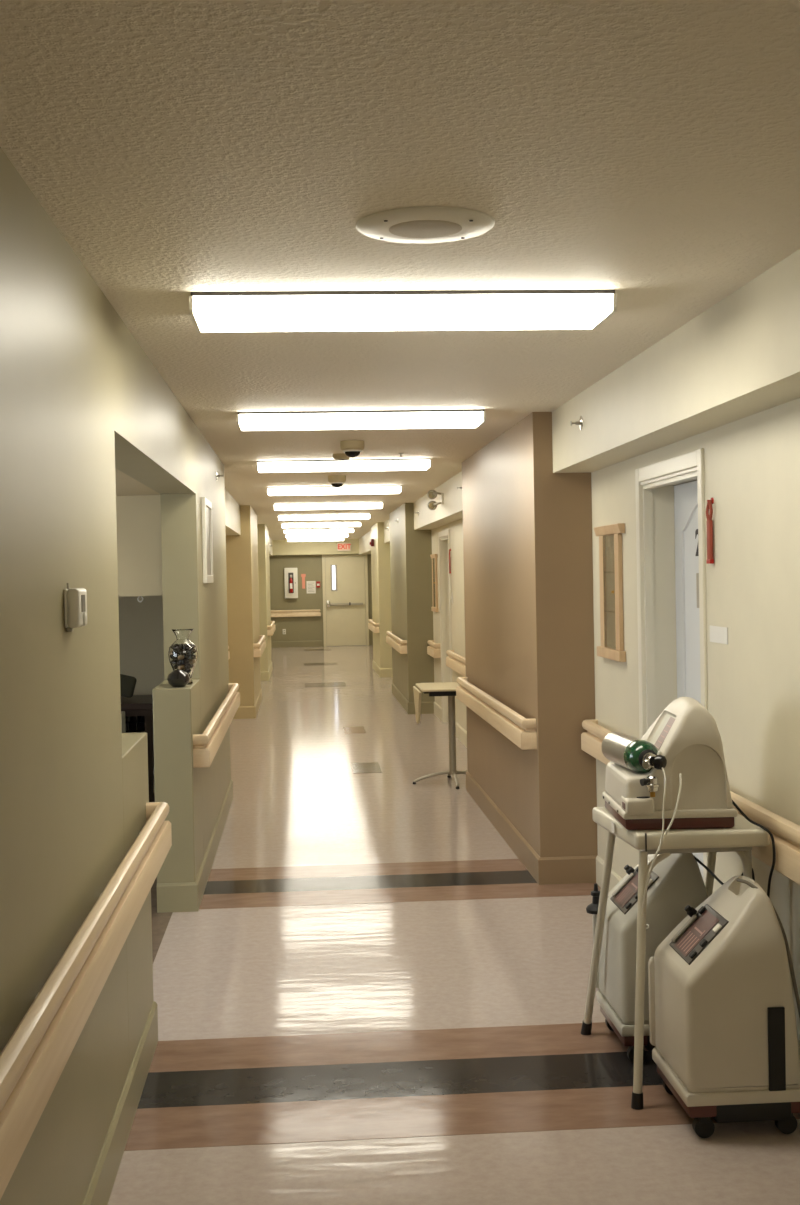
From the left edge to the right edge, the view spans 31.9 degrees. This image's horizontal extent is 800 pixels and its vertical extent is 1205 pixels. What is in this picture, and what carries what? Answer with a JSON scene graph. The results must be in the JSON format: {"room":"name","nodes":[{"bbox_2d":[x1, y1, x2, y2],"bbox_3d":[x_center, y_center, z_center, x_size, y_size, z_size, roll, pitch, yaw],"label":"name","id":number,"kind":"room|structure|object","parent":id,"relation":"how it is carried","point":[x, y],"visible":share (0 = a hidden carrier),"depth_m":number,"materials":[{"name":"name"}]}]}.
{"room":"hospital corridor","nodes":[
{"label":"hospital corridor","id":0,"kind":"room"},
{"bbox_2d":[0,147,230,1204],"bbox_3d":[-0.888,0.344,3.604,0.185,2.440,13.300,-1,1,-4],"label":"wall","id":1,"kind":"structure","parent":0,"point":[62,820],"depth_m":3.43,"materials":[{"name":"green paint"}]},
{"bbox_2d":[64,583,86,631],"bbox_3d":[-0.758,0.011,3.291,0.044,0.114,0.128,-1,1,-4],"label":"thermostat","id":2,"kind":"object","parent":1,"relation":"attached to","point":[75,599],"depth_m":3.23,"materials":[{"name":"white plastic"}]},
{"bbox_2d":[0,802,171,1199],"bbox_3d":[-0.626,0.820,1.909,0.082,0.159,5.864,-1,1,-4],"label":"handrail","id":3,"kind":"object","parent":1,"relation":"attached to","point":[33,1060],"visible":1,"depth_m":2.76,"materials":[{"name":"brown wood"}]},
{"bbox_2d":[83,1001,157,1204],"bbox_3d":[-0.579,1.542,0.956,0.013,0.140,7.930,-1,1,-4],"label":"baseboard","id":4,"kind":"structure","parent":1,"relation":"attached to","point":[101,1185],"depth_m":3.98,"materials":[{"name":"green paint"}]},
{"bbox_2d":[167,670,189,686],"bbox_3d":[-1.092,0.374,6.904,0.112,0.084,0.112,-1,1,-4],"label":"glass bowl","id":5,"kind":"object","parent":1,"relation":"on","point":[176,678],"visible":1,"depth_m":6.87,"materials":[{"name":"black glass"}]},
{"bbox_2d":[168,629,197,684],"bbox_3d":[-1.091,0.273,7.047,0.152,0.280,0.152,-1,1,-4],"label":"glass vase","id":6,"kind":"object","parent":1,"relation":"on","point":[182,654],"visible":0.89,"depth_m":7.00,"materials":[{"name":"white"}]},
{"bbox_2d":[201,497,213,582],"bbox_3d":[-1.110,-0.352,8.077,0.022,0.480,0.580,-1,1,-4],"label":"framed panel","id":7,"kind":"object","parent":1,"relation":"attached to","point":[206,505],"visible":1,"depth_m":8.04,"materials":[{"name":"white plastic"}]},
{"bbox_2d":[157,662,272,912],"bbox_3d":[-2.052,1.198,19.343,0.383,0.140,25.173,-1,1,-4],"label":"baseboard","id":8,"kind":"structure","parent":1,"relation":"attached to","point":[171,897],"depth_m":7.17,"materials":[{"name":"green paint"}]},
{"bbox_2d":[193,683,239,767],"bbox_3d":[-1.088,0.695,8.509,0.082,0.159,3.348,-1,1,-4],"label":"handrail","id":9,"kind":"object","parent":1,"relation":"attached to","point":[206,745],"visible":1,"depth_m":7.47,"materials":[{"name":"brown wood"}]},
{"bbox_2d":[225,489,240,534],"bbox_3d":[-1.737,-0.882,13.096,0.230,0.340,5.800,-1,1,-4],"label":"trim","id":10,"kind":"structure","parent":1,"relation":"attached to","point":[232,508],"depth_m":14.23,"materials":[{"name":"beige paint"}]},
{"bbox_2d":[115,468,159,495],"bbox_3d":[-2.308,-0.550,5.368,2.365,0.080,4.050,-1,1,-4],"label":"ceiling","id":11,"kind":"structure","parent":0,"point":[126,485],"depth_m":6.79,"materials":[{"name":"beige paint"}]},
{"bbox_2d":[116,495,162,595],"bbox_3d":[-2.454,-0.469,7.489,2.365,0.910,0.200,-1,1,-4],"label":"wall","id":12,"kind":"structure","parent":0,"point":[138,518],"depth_m":7.47,"materials":[{"name":"beige paint"}]},
{"bbox_2d":[118,596,164,694],"bbox_3d":[-2.554,0.264,9.151,2.365,2.440,0.200,-1,1,-4],"label":"wall","id":13,"kind":"structure","parent":0,"point":[141,635],"depth_m":9.11,"materials":[{"name":"beige paint"}]},
{"bbox_2d":[226,505,260,705],"bbox_3d":[-1.989,0.089,17.258,0.425,2.440,2.500,-1,1,-4],"label":"wall","id":14,"kind":"structure","parent":0,"point":[241,550],"depth_m":16.02,"materials":[{"name":"beige paint"}]},
{"bbox_2d":[253,635,265,656],"bbox_3d":[-1.727,0.530,17.285,0.082,0.159,2.348,-1,1,-4],"label":"handrail","id":15,"kind":"object","parent":14,"relation":"attached to","point":[259,647],"visible":1,"depth_m":16.27,"materials":[{"name":"brown wood"}]},
{"bbox_2d":[257,524,271,671],"bbox_3d":[-2.390,-0.022,23.093,0.440,2.440,2.600,-1,1,-4],"label":"wall","id":16,"kind":"structure","parent":0,"point":[262,530],"depth_m":21.81,"materials":[{"name":"paint"}]},
{"bbox_2d":[269,537,272,555],"bbox_3d":[-2.768,-1.162,28.108,0.270,0.350,7.500,-1,1,-4],"label":"trim","id":17,"kind":"structure","parent":16,"relation":"attached to","point":[270,539],"depth_m":29.72,"materials":[{"name":"beige paint"}]},
{"bbox_2d":[267,621,275,635],"bbox_3d":[-2.121,0.419,23.120,0.082,0.159,2.448,-1,1,-4],"label":"handrail","id":18,"kind":"object","parent":16,"relation":"attached to","point":[271,629],"visible":1,"depth_m":21.91,"materials":[{"name":"brown wood"}]},
{"bbox_2d":[269,554,372,646],"bbox_3d":[-1.891,-0.212,31.998,2.680,2.440,0.100,-1,1,-4],"label":"wall","id":19,"kind":"structure","parent":0,"point":[297,628],"depth_m":31.92,"materials":[{"name":"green paint"}]},
{"bbox_2d":[284,568,297,597],"bbox_3d":[-2.477,-0.443,31.845,0.300,0.690,0.112,-1,1,-4],"label":"fire extinguisher cabinet","id":20,"kind":"object","parent":19,"relation":"attached to","point":[287,571],"visible":1,"depth_m":31.80,"materials":[{"name":"white metal"}]},
{"bbox_2d":[289,575,292,592],"bbox_3d":[-2.470,-0.426,31.758,0.072,0.400,0.075,-1,1,-4],"label":"fire extinguisher","id":21,"kind":"object","parent":20,"relation":"attached to","point":[291,580],"visible":1,"depth_m":31.73,"materials":[{"name":"red metal"}]},
{"bbox_2d":[271,609,320,616],"bbox_3d":[-2.471,0.248,31.875,1.333,0.159,0.082,-1,1,-4],"label":"handrail","id":22,"kind":"object","parent":19,"relation":"attached to","point":[313,612],"visible":0.88,"depth_m":31.85,"materials":[{"name":"brown wood"}]},
{"bbox_2d":[271,640,322,647],"bbox_3d":[-2.443,0.950,31.924,1.360,0.140,0.013,-1,1,-4],"label":"baseboard","id":23,"kind":"structure","parent":19,"relation":"attached to","point":[277,644],"depth_m":31.92,"materials":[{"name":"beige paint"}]},
{"bbox_2d":[301,574,305,588],"bbox_3d":[-2.199,-0.482,31.915,0.105,0.335,0.011,-1,1,-4],"label":"fire sign","id":24,"kind":"object","parent":19,"relation":"attached to","point":[303,576],"visible":1,"depth_m":31.91,"materials":[{"name":"red"}]},
{"bbox_2d":[306,581,315,593],"bbox_3d":[-2.027,-0.348,31.930,0.213,0.288,0.011,-1,1,-4],"label":"notice","id":25,"kind":"object","parent":19,"relation":"attached to","point":[310,585],"visible":1,"depth_m":31.92,"materials":[{"name":"white paper"}]},
{"bbox_2d":[272,539,358,554],"bbox_3d":[-1.764,-1.262,31.811,2.250,0.340,0.250,-1,1,-4],"label":"trim","id":26,"kind":"structure","parent":19,"relation":"attached to","point":[280,547],"depth_m":31.67,"materials":[{"name":"paint"}]},
{"bbox_2d":[337,543,350,550],"bbox_3d":[-1.265,-1.259,31.691,0.310,0.190,0.059,-1,1,-4],"label":"exit sign","id":27,"kind":"object","parent":19,"relation":"attached to","point":[340,546],"visible":1,"depth_m":31.66,"materials":[{"name":"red plastic"}]},
{"bbox_2d":[322,554,368,646],"bbox_3d":[-1.240,-0.049,31.936,1.038,2.090,0.120,-1,1,-4],"label":"door","id":28,"kind":"structure","parent":19,"relation":"in","point":[345,591],"depth_m":31.95,"materials":[{"name":"beige wood"}]},
{"bbox_2d":[371,522,391,667],"bbox_3d":[-0.169,-0.066,23.148,0.480,2.440,2.200,-1,1,-4],"label":"wall","id":29,"kind":"structure","parent":0,"point":[380,552],"depth_m":22.05,"materials":[{"name":"paint"}]},
{"bbox_2d":[359,531,370,554],"bbox_3d":[-0.519,-1.198,27.989,0.300,0.360,7.550,-1,1,-4],"label":"trim","id":30,"kind":"structure","parent":29,"relation":"attached to","point":[364,541],"depth_m":28.84,"materials":[{"name":"beige paint"}]},
{"bbox_2d":[368,619,378,632],"bbox_3d":[-0.440,0.386,23.137,0.082,0.159,2.048,-1,1,-4],"label":"handrail","id":31,"kind":"object","parent":29,"relation":"attached to","point":[374,627],"visible":1,"depth_m":22.43,"materials":[{"name":"brown wood"}]},
{"bbox_2d":[0,0,799,539],"bbox_3d":[-1.329,-1.147,14.423,5.800,0.120,35.400,-1,1,-4],"label":"ceiling","id":32,"kind":"structure","parent":0,"point":[647,152],"depth_m":2.88,"materials":[{"name":"beige paint"}]},
{"bbox_2d":[287,538,343,541],"bbox_3d":[-1.847,-1.375,30.664,1.244,0.062,0.332,-1,1,-4],"label":"ceiling light","id":33,"kind":"object","parent":32,"relation":"attached to","point":[293,539],"visible":1,"depth_m":30.51,"materials":[{"name":"white plastic"}]},
{"bbox_2d":[285,534,348,537],"bbox_3d":[-1.642,-1.320,27.726,1.244,0.062,0.332,-1,1,-4],"label":"ceiling light","id":34,"kind":"object","parent":32,"relation":"attached to","point":[292,535],"visible":1,"depth_m":27.57,"materials":[{"name":"white plastic"}]},
{"bbox_2d":[284,528,353,533],"bbox_3d":[-1.436,-1.264,24.788,1.244,0.062,0.332,-1,1,-4],"label":"ceiling light","id":35,"kind":"object","parent":32,"relation":"attached to","point":[351,529],"visible":1,"depth_m":24.63,"materials":[{"name":"white plastic"}]},
{"bbox_2d":[281,522,360,527],"bbox_3d":[-1.230,-1.208,21.849,1.244,0.062,0.332,-1,1,-4],"label":"ceiling light","id":36,"kind":"object","parent":32,"relation":"attached to","point":[334,524],"visible":1,"depth_m":21.70,"materials":[{"name":"white plastic"}]},
{"bbox_2d":[278,514,370,520],"bbox_3d":[-1.025,-1.153,18.911,1.244,0.062,0.332,-1,1,-4],"label":"ceiling light","id":37,"kind":"object","parent":32,"relation":"attached to","point":[315,516],"visible":1,"depth_m":18.76,"materials":[{"name":"white plastic"}]},
{"bbox_2d":[273,502,383,510],"bbox_3d":[-0.819,-1.097,15.973,1.244,0.062,0.332,-1,1,-4],"label":"ceiling light","id":38,"kind":"object","parent":32,"relation":"attached to","point":[354,505],"visible":1,"depth_m":15.82,"materials":[{"name":"white plastic"}]},
{"bbox_2d":[267,485,401,495],"bbox_3d":[-0.613,-1.042,13.035,1.244,0.062,0.332,-1,1,-4],"label":"ceiling light","id":39,"kind":"object","parent":32,"relation":"attached to","point":[381,489],"visible":0.99,"depth_m":12.89,"materials":[{"name":"white plastic"}]},
{"bbox_2d":[328,475,345,487],"bbox_3d":[-0.517,-0.994,11.525,0.150,0.100,0.150,-1,1,-4],"label":"dome camera","id":40,"kind":"object","parent":32,"relation":"attached to","point":[336,481],"visible":1,"depth_m":11.47,"materials":[{"name":"beige paint"}]},
{"bbox_2d":[332,453,349,460],"bbox_3d":[-0.395,-0.981,9.479,0.124,0.048,0.124,-1,1,-4],"label":"smoke detector","id":41,"kind":"object","parent":32,"relation":"attached to","point":[339,456],"visible":0.94,"depth_m":9.43,"materials":[{"name":"beige paint"}]},
{"bbox_2d":[256,458,431,472],"bbox_3d":[-0.408,-0.986,10.096,1.244,0.062,0.332,-1,1,-4],"label":"ceiling light","id":42,"kind":"object","parent":32,"relation":"attached to","point":[425,463],"visible":0.99,"depth_m":9.95,"materials":[{"name":"white plastic"}]},
{"bbox_2d":[340,440,364,457],"bbox_3d":[-0.291,-0.939,8.584,0.150,0.100,0.150,-1,1,-4],"label":"dome camera","id":43,"kind":"object","parent":32,"relation":"attached to","point":[351,448],"visible":1,"depth_m":8.53,"materials":[{"name":"beige paint"}]},
{"bbox_2d":[237,409,485,430],"bbox_3d":[-0.202,-0.930,7.158,1.244,0.062,0.332,-1,1,-4],"label":"ceiling light","id":44,"kind":"object","parent":32,"relation":"attached to","point":[466,418],"visible":1,"depth_m":7.02,"materials":[{"name":"white plastic"}]},
{"bbox_2d":[189,290,616,332],"bbox_3d":[0.004,-0.875,4.220,1.244,0.062,0.332,-1,1,-4],"label":"ceiling light","id":45,"kind":"object","parent":32,"relation":"attached to","point":[287,311],"visible":1,"depth_m":4.09,"materials":[{"name":"white plastic"}]},
{"bbox_2d":[356,206,494,243],"bbox_3d":[0.060,-0.880,3.286,0.326,0.014,0.326,-1,1,-4],"label":"ceiling speaker","id":46,"kind":"object","parent":32,"relation":"attached to","point":[418,224],"visible":1,"depth_m":3.24,"materials":[{"name":"white plastic"}]},
{"bbox_2d":[389,220,461,237],"bbox_3d":[0.060,-0.875,3.286,0.172,0.003,0.172,-1,1,-4],"label":"grille","id":47,"kind":"object","parent":46,"relation":"attached to","point":[397,228],"depth_m":3.28,"materials":[{"name":"beige plastic"}]},
{"bbox_2d":[389,503,434,701],"bbox_3d":[0.189,0.039,17.610,0.420,2.440,2.900,-1,1,-4],"label":"wall","id":48,"kind":"structure","parent":0,"point":[410,549],"depth_m":16.17,"materials":[{"name":"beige paint"}]},
{"bbox_2d":[384,519,389,542],"bbox_3d":[-0.048,-1.071,20.530,0.200,0.330,3.000,-1,1,-4],"label":"trim","id":49,"kind":"structure","parent":48,"relation":"attached to","point":[386,523],"depth_m":21.32,"materials":[{"name":"beige paint"}]},
{"bbox_2d":[386,631,406,653],"bbox_3d":[-0.053,0.491,17.602,0.082,0.159,2.748,-1,1,-4],"label":"handrail","id":50,"kind":"object","parent":48,"relation":"attached to","point":[400,645],"visible":1,"depth_m":16.90,"materials":[{"name":"brown wood"}]},
{"bbox_2d":[372,660,441,721],"bbox_3d":[-0.226,1.075,23.646,0.413,0.140,16.840,-1,1,-4],"label":"baseboard","id":51,"kind":"structure","parent":48,"relation":"attached to","point":[409,707],"depth_m":16.24,"materials":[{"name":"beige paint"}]},
{"bbox_2d":[431,519,466,731],"bbox_3d":[0.640,0.117,13.307,0.120,2.440,5.750,-1,1,-4],"label":"wall","id":52,"kind":"structure","parent":0,"point":[456,527],"depth_m":13.77,"materials":[{"name":"beige paint"}]},
{"bbox_2d":[430,554,437,611],"bbox_3d":[0.386,-0.220,15.744,0.035,0.645,0.540,-1,1,-4],"label":"case","id":53,"kind":"object","parent":52,"relation":"attached to","point":[434,557],"visible":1,"depth_m":15.63,"materials":[{"name":"brown wood"}]},
{"bbox_2d":[427,640,440,657],"bbox_3d":[0.380,0.520,15.713,0.082,0.159,0.818,-1,1,-4],"label":"handrail","id":54,"kind":"object","parent":52,"relation":"attached to","point":[434,650],"visible":1,"depth_m":15.34,"materials":[{"name":"brown wood"}]},
{"bbox_2d":[427,490,443,509],"bbox_3d":[0.347,-0.945,12.859,0.083,0.189,0.244,-2,1,-35],"label":"emergency light","id":55,"kind":"object","parent":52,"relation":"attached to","point":[432,494],"visible":1,"depth_m":12.90,"materials":[{"name":"white plastic"}]},
{"bbox_2d":[438,529,451,722],"bbox_3d":[0.583,0.277,14.729,0.223,2.065,1.030,-1,1,-4],"label":"door","id":56,"kind":"structure","parent":52,"relation":"in","point":[443,536],"depth_m":15.16,"materials":[{"name":"beige wood"}]},
{"bbox_2d":[449,549,450,573],"bbox_3d":[0.504,-0.417,14.094,0.021,0.251,0.060,-1,1,-4],"label":"strap","id":57,"kind":"object","parent":52,"relation":"hanging from","point":[449,549],"visible":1,"depth_m":14.08,"materials":[{"name":"red plastic"}]},
{"bbox_2d":[446,650,465,676],"bbox_3d":[0.620,0.585,12.287,0.082,0.159,3.448,-1,1,-4],"label":"handrail","id":58,"kind":"object","parent":52,"relation":"attached to","point":[454,661],"visible":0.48,"depth_m":13.13,"materials":[{"name":"brown wood"}]},
{"bbox_2d":[108,645,799,1204],"bbox_3d":[-1.279,1.411,14.475,5.800,0.122,35.400,-1,1,-4],"label":"floor","id":59,"kind":"structure","parent":0,"point":[369,997],"depth_m":5.16,"materials":[{"name":"beige tile"}]},
{"bbox_2d":[121,695,153,801],"bbox_3d":[-1.920,1.038,8.448,0.950,0.894,0.620,-1,1,-4],"label":"base cabinet","id":60,"kind":"object","parent":59,"relation":"on","point":[137,705],"visible":0.06,"depth_m":8.19,"materials":[{"name":"brown wood"}]},
{"bbox_2d":[120,674,136,697],"bbox_3d":[-1.686,0.498,8.457,0.186,0.155,0.067,-1,1,-4],"label":"cushion","id":61,"kind":"object","parent":60,"relation":"on","point":[127,683],"visible":0.5,"depth_m":8.44,"materials":[{"name":"black fabric"}]},
{"bbox_2d":[125,716,132,731],"bbox_3d":[-1.602,0.703,8.253,0.060,0.118,0.060,-1,1,-4],"label":"glass goblet","id":62,"kind":"object","parent":60,"relation":"on","point":[128,719],"visible":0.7,"depth_m":8.23,"materials":[{"name":"black glass"}]},
{"bbox_2d":[125,716,131,722],"bbox_3d":[-1.603,0.678,8.252,0.060,0.068,0.060,-1,1,-4],"label":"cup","id":63,"kind":"object","parent":62,"relation":"on","point":[128,719],"depth_m":8.23,"materials":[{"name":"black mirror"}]},
{"bbox_2d":[125,723,144,732],"bbox_3d":[-1.926,0.775,8.452,0.830,0.022,0.560,-1,1,-4],"label":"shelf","id":64,"kind":"object","parent":60,"relation":"attached to","point":[132,726],"depth_m":8.48,"materials":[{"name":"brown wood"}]},
{"bbox_3d":[-1.552,0.702,8.257,0.060,0.118,0.060,-1,1,-4],"label":"glass goblet","id":65,"kind":"object","parent":60,"relation":"on","visible":0},
{"bbox_2d":[132,716,141,722],"bbox_3d":[-1.553,0.677,8.256,0.060,0.068,0.060,-1,1,-4],"label":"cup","id":66,"kind":"object","parent":65,"relation":"on","point":[136,719],"depth_m":8.23,"materials":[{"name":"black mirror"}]},
{"bbox_2d":[413,682,466,788],"bbox_3d":[0.381,1.016,10.794,0.584,0.753,0.680,-1,1,-4],"label":"table","id":67,"kind":"object","parent":59,"relation":"on","point":[448,689],"visible":0.82,"depth_m":10.77,"materials":[{"name":"beige laminate"}]},
{"bbox_2d":[586,853,707,1062],"bbox_3d":[0.851,1.158,4.765,0.398,0.696,0.414,-1,1,-4],"label":"oxygen concentrator","id":68,"kind":"object","parent":59,"relation":"on","point":[676,882],"depth_m":4.60,"materials":[{"name":"grey plastic"}]},
{"bbox_2d":[600,1006,647,1045],"bbox_3d":[0.881,1.424,4.766,0.328,0.042,0.376,-1,1,-4],"label":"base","id":69,"kind":"object","parent":68,"relation":"on","point":[626,1036],"depth_m":4.57,"materials":[{"name":"beige plastic"}]},
{"bbox_2d":[642,773,681,930],"bbox_3d":[0.778,0.786,4.429,0.129,0.545,0.504,-1,1,-4],"label":"tube","id":70,"kind":"object","parent":68,"relation":"attached to","point":[680,774],"visible":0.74,"depth_m":4.19,"materials":[{"name":"white"}]},
{"bbox_2d":[694,856,754,884],"bbox_3d":[1.023,1.150,4.577,0.297,0.692,0.164,0,1,31],"label":"power cord","id":71,"kind":"object","parent":68,"relation":"attached to","point":[696,859],"visible":0.31,"depth_m":4.55,"materials":[{"name":"black rubber"}]},
{"bbox_2d":[581,807,769,1109],"bbox_3d":[0.877,1.099,4.603,0.464,0.833,0.815,-1,1,-4],"label":"table","id":72,"kind":"object","parent":59,"relation":"on","point":[744,835],"visible":0.73,"depth_m":4.25,"materials":[{"name":"beige plastic"}]},
{"bbox_2d":[602,697,737,829],"bbox_3d":[0.844,0.492,4.438,0.352,0.388,0.428,-1,1,-1],"label":"oxygen concentrator","id":73,"kind":"object","parent":72,"relation":"on","point":[685,732],"visible":0.94,"depth_m":4.26,"materials":[{"name":"beige plastic"}]},
{"bbox_2d":[601,731,666,773],"bbox_3d":[0.737,0.475,4.385,0.103,0.105,0.377,-1,1,-10],"label":"cylinder","id":74,"kind":"object","parent":73,"relation":"on","point":[640,756],"visible":1,"depth_m":4.31,"materials":[{"name":"silver metal"}]},
{"bbox_2d":[658,767,665,850],"bbox_3d":[0.788,0.615,4.191,0.023,0.250,0.056,-1,1,23],"label":"tube","id":75,"kind":"object","parent":74,"relation":"hanging from","point":[662,767],"visible":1,"depth_m":4.17,"materials":[{"name":"white"}]},
{"bbox_2d":[640,775,659,796],"bbox_3d":[0.756,0.557,4.238,0.062,0.063,0.047,-1,1,-4],"label":"valve","id":76,"kind":"object","parent":73,"relation":"on","point":[652,784],"visible":1,"depth_m":4.22,"materials":[{"name":"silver metal"}]},
{"bbox_2d":[605,801,733,829],"bbox_3d":[0.849,0.668,4.451,0.333,0.036,0.392,-1,1,-1],"label":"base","id":77,"kind":"object","parent":73,"relation":"attached to","point":[705,819],"depth_m":4.25,"materials":[{"name":"beige plastic"}]},
{"bbox_2d":[732,800,775,898],"bbox_3d":[1.095,1.054,4.369,0.123,0.893,0.317,-1,1,8],"label":"power cord","id":78,"kind":"object","parent":72,"relation":"hanging from","point":[733,802],"visible":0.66,"depth_m":4.23,"materials":[{"name":"black rubber"}]},
{"bbox_2d":[648,876,799,1137],"bbox_3d":[0.961,1.168,4.156,0.357,0.696,0.404,-1,1,-4],"label":"oxygen concentrator","id":79,"kind":"object","parent":59,"relation":"on","point":[723,1027],"visible":0.98,"depth_m":3.97,"materials":[{"name":"beige plastic"}]},
{"bbox_2d":[713,923,721,932],"bbox_3d":[0.918,0.942,4.053,0.021,0.021,0.026,-1,1,-4],"label":"switch","id":80,"kind":"object","parent":79,"relation":"attached to","point":[717,928],"depth_m":4.04,"materials":[{"name":"white plastic"}]},
{"bbox_2d":[657,1066,799,1117],"bbox_3d":[0.970,1.434,4.161,0.328,0.042,0.376,-1,1,-4],"label":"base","id":81,"kind":"object","parent":79,"relation":"on","point":[781,1105],"depth_m":3.97,"materials":[{"name":"beige plastic"}]},
{"bbox_2d":[737,878,799,1018],"bbox_3d":[1.159,1.162,4.153,0.196,0.708,0.280,0,2,45],"label":"power cord","id":82,"kind":"object","parent":79,"relation":"attached to","point":[748,883],"visible":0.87,"depth_m":4.02,"materials":[{"name":"black plastic"}]},
{"bbox_3d":[-1.650,1.229,8.014,0.210,0.519,0.210,-1,1,-4],"label":"stand","id":83,"kind":"object","parent":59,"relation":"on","visible":0},
{"bbox_2d":[121,711,125,732],"bbox_3d":[-1.661,0.800,8.005,0.165,0.340,0.170,-1,1,-4],"label":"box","id":84,"kind":"object","parent":83,"relation":"on","point":[123,726],"visible":0.16,"depth_m":8.00,"materials":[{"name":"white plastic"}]},
{"bbox_2d":[462,412,597,856],"bbox_3d":[0.803,0.205,8.833,0.420,2.440,3.200,-1,1,-4],"label":"wall","id":85,"kind":"structure","parent":0,"point":[528,549],"depth_m":7.30,"materials":[{"name":"brown paint"}]},
{"bbox_2d":[414,471,462,529],"bbox_3d":[0.460,-0.941,13.274,0.200,0.315,5.750,-1,1,-4],"label":"trim","id":86,"kind":"structure","parent":85,"relation":"attached to","point":[451,510],"depth_m":13.03,"materials":[{"name":"beige paint"}]},
{"bbox_2d":[456,677,536,749],"bbox_3d":[0.563,0.657,8.810,0.082,0.159,3.078,-1,1,-4],"label":"handrail","id":87,"kind":"object","parent":85,"relation":"attached to","point":[521,731],"visible":1,"depth_m":8.11,"materials":[{"name":"brown wood"}]},
{"bbox_2d":[455,721,621,892],"bbox_3d":[0.662,1.330,10.238,0.313,0.140,7.980,-1,1,-4],"label":"baseboard","id":88,"kind":"structure","parent":85,"relation":"attached to","point":[570,869],"depth_m":7.27,"materials":[{"name":"brown paint"}]},
{"bbox_2d":[591,398,799,1045],"bbox_3d":[1.419,0.328,2.186,0.120,2.440,10.150,-1,1,-4],"label":"wall","id":89,"kind":"structure","parent":0,"point":[752,462],"depth_m":4.75,"materials":[{"name":"beige paint"}]},
{"bbox_2d":[570,416,582,429],"bbox_3d":[0.812,-0.827,6.458,0.049,0.068,0.068,-1,1,-4],"label":"sprinkler","id":90,"kind":"object","parent":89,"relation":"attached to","point":[580,422],"visible":1,"depth_m":6.45,"materials":[{"name":"silver metal"}]},
{"bbox_2d":[581,719,611,764],"bbox_3d":[1.007,0.690,6.761,0.082,0.159,0.928,-1,1,-4],"label":"handrail","id":91,"kind":"object","parent":89,"relation":"attached to","point":[591,740],"visible":0.45,"depth_m":6.94,"materials":[{"name":"brown wood"}]},
{"bbox_2d":[594,523,625,661],"bbox_3d":[1.014,-0.050,6.768,0.035,0.645,0.540,-1,1,-4],"label":"case","id":92,"kind":"object","parent":89,"relation":"attached to","point":[610,536],"visible":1,"depth_m":6.71,"materials":[{"name":"brown wood"}]},
{"bbox_2d":[635,448,707,883],"bbox_3d":[1.212,0.447,5.743,0.223,2.065,1.030,-1,1,-4],"label":"door","id":93,"kind":"structure","parent":89,"relation":"in","point":[670,493],"depth_m":6.16,"materials":[{"name":"white wood"}]},
{"bbox_2d":[552,249,799,472],"bbox_3d":[1.238,-0.731,2.153,0.200,0.315,10.150,-1,1,-4],"label":"soffit","id":94,"kind":"structure","parent":89,"relation":"attached to","point":[739,358],"depth_m":4.62,"materials":[{"name":"beige paint"}]},
{"bbox_2d":[706,497,713,563],"bbox_3d":[1.132,-0.262,5.107,0.021,0.241,0.060,-1,1,-4],"label":"strap","id":95,"kind":"object","parent":89,"relation":"hanging from","point":[709,510],"visible":1,"depth_m":5.09,"materials":[{"name":"red plastic"}]},
{"bbox_2d":[709,625,727,644],"bbox_3d":[1.152,0.117,5.063,0.002,0.060,0.215,-1,1,-4],"label":"paper label","id":96,"kind":"object","parent":89,"relation":"attached to","point":[718,634],"visible":1,"depth_m":5.05,"materials":[{"name":"white paper"}]},
{"bbox_2d":[730,791,799,884],"bbox_3d":[1.330,0.777,2.140,0.082,0.159,6.074,-1,1,-4],"label":"handrail","id":97,"kind":"object","parent":89,"relation":"attached to","point":[786,834],"visible":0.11,"depth_m":4.25,"materials":[{"name":"brown wood"}]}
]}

